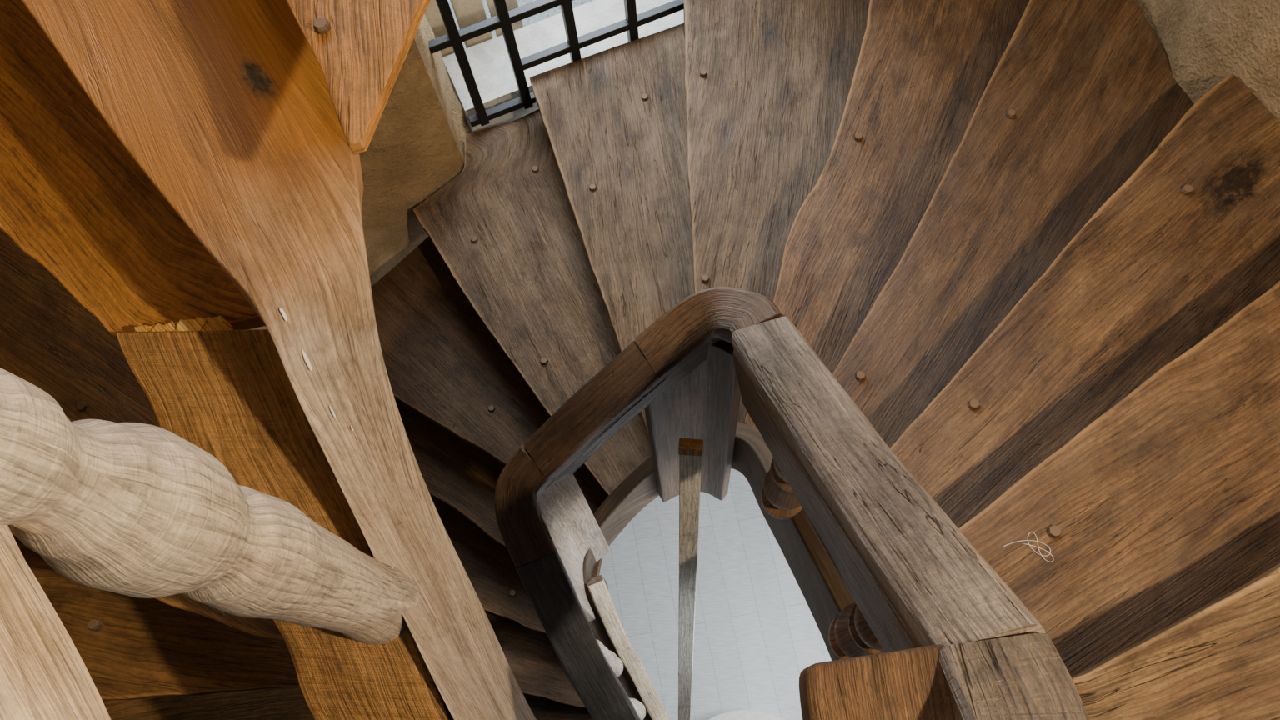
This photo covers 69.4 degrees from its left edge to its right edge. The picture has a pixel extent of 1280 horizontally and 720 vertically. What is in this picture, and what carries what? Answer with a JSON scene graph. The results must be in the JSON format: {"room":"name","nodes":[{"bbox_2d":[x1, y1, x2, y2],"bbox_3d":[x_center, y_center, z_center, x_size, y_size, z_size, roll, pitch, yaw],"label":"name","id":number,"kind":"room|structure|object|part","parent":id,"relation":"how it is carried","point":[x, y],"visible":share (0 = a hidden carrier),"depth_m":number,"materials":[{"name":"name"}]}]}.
{"room":"spiral staircase","nodes":[
{"label":"spiral staircase","id":0,"kind":"room"},
{"bbox_2d":[248,15,471,329],"bbox_3d":[-1.464,-0.143,2.086,0.743,5.600,3.062,13,70,9],"label":"wall","id":1,"kind":"structure","parent":0,"point":[416,147],"depth_m":3.44,"materials":[{"name":"stone"}]},
{"bbox_2d":[428,0,684,127],"bbox_3d":[-0.248,-1.378,3.050,1.088,1.420,0.036,-23,69,-6],"label":"window grille","id":2,"kind":"object","parent":1,"relation":"in","point":[455,37],"visible":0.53,"depth_m":3.44,"materials":[{"name":"black metal"}]},
{"bbox_2d":[442,0,683,131],"bbox_3d":[-0.203,-1.020,4.511,1.088,1.600,0.300,-23,69,-6],"label":"window","id":3,"kind":"structure","parent":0,"point":[489,61],"depth_m":3.77,"materials":[{"name":"glass"}]},
{"bbox_2d":[599,468,831,719],"bbox_3d":[0.264,1.711,4.316,6.000,0.100,6.000,-1,68,3],"label":"floor","id":4,"kind":"structure","parent":0,"point":[756,631],"depth_m":4.46,"materials":[{"name":"tile"}]},
{"bbox_2d":[0,0,1279,719],"bbox_3d":[0.283,0.342,2.731,3.400,3.858,4.177,-1,68,3],"label":"staircase","id":5,"kind":"structure","parent":4,"relation":"on","point":[1045,274],"depth_m":2.15,"materials":[{"name":"brown wood"}]},
{"bbox_2d":[0,286,1089,719],"bbox_3d":[-0.008,0.526,1.914,0.898,3.501,1.128,-15,68,-3],"label":"balustrade","id":6,"kind":"object","parent":5,"relation":"on","point":[931,631],"visible":1,"depth_m":1.27,"materials":[{"name":"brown wood"}]},
{"bbox_3d":[-0.455,0.034,0.495,0.152,0.457,0.728,-19,69,-4],"label":"handrail","id":7,"kind":"part","parent":6,"relation":"part of","materials":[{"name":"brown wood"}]},
{"bbox_2d":[0,367,419,644],"bbox_3d":[-0.364,0.178,0.857,0.120,0.880,0.120,26,72,13],"label":"baluster","id":8,"kind":"object","parent":6,"relation":"attached to","point":[131,509],"visible":0.97,"depth_m":0.65,"materials":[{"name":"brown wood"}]},
{"bbox_3d":[-0.108,0.787,2.273,0.114,0.493,0.625,-26,69,-7],"label":"handrail","id":9,"kind":"part","parent":6,"relation":"part of","materials":[{"name":"brown wood"}]},
{"bbox_3d":[-0.102,0.110,2.010,0.330,0.207,0.103,-33,70,-9],"label":"handrail","id":10,"kind":"part","parent":6,"relation":"part of","materials":[{"name":"brown wood"}]},
{"bbox_3d":[0.138,-0.064,1.881,0.304,0.226,0.174,-1,68,3],"label":"handrail corner","id":11,"kind":"part","parent":6,"relation":"part of","materials":[{"name":"brown wood"}]},
{"bbox_3d":[0.071,0.470,0.738,0.825,0.529,0.321,-17,68,-3],"label":"handrail","id":12,"kind":"part","parent":6,"relation":"part of","materials":[{"name":"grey wood"}]},
{"bbox_3d":[-0.218,0.579,2.801,0.101,1.595,0.289,11,69,8],"label":"corner panel","id":13,"kind":"part","parent":5,"relation":"part of","materials":[{"name":"grey wood"}]},
{"bbox_2d":[678,438,703,719],"bbox_3d":[0.145,0.826,2.855,0.052,2.081,0.593,3,69,5],"label":"wooden post","id":14,"kind":"object","parent":5,"relation":"attached to","point":[690,451],"visible":1,"depth_m":2.44,"materials":[{"name":"brown wood"}]},
{"bbox_2d":[1003,531,1053,562],"bbox_3d":[0.780,0.366,1.848,0.097,0.001,0.048,18,71,10],"label":"thread","id":15,"kind":"object","parent":5,"relation":"on","point":[1027,540],"visible":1,"depth_m":1.85,"materials":[{"name":"white fabric"}]},
{"bbox_2d":[708,710,784,719],"bbox_3d":[0.476,1.933,4.061,0.740,0.185,0.740,-1,68,3],"label":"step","id":16,"kind":"structure","parent":4,"relation":"on","point":[737,714],"depth_m":4.10,"materials":[{"name":"white paint"}]},
{"bbox_2d":[1135,0,1279,104],"bbox_3d":[1.185,-1.778,2.571,2.190,5.600,0.999,38,75,16],"label":"wall","id":17,"kind":"structure","parent":0,"point":[1204,42],"depth_m":2.53,"materials":[{"name":"paint"}]},
{"bbox_2d":[1238,30,1279,121],"bbox_3d":[1.975,0.053,1.797,0.446,5.600,2.255,-11,68,-1],"label":"wall","id":18,"kind":"structure","parent":0,"point":[1262,77],"depth_m":2.38,"materials":[{"name":"paint"}]},
{"label":"outside","id":19,"kind":"structure","parent":0,"visible":0},
{"bbox_2d":[447,0,594,49],"bbox_3d":[-0.283,-3.495,5.497,7.000,0.200,5.450,-1,68,3],"label":"ground","id":20,"kind":"structure","parent":19,"point":[557,10],"depth_m":4.72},
{"bbox_2d":[424,0,523,99],"bbox_3d":[-0.839,-1.444,3.630,0.681,1.780,0.048,-21,69,-5],"label":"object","id":21,"kind":"object","parent":20,"relation":"on","point":[467,12],"visible":0.02,"depth_m":3.80,"materials":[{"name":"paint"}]}
]}

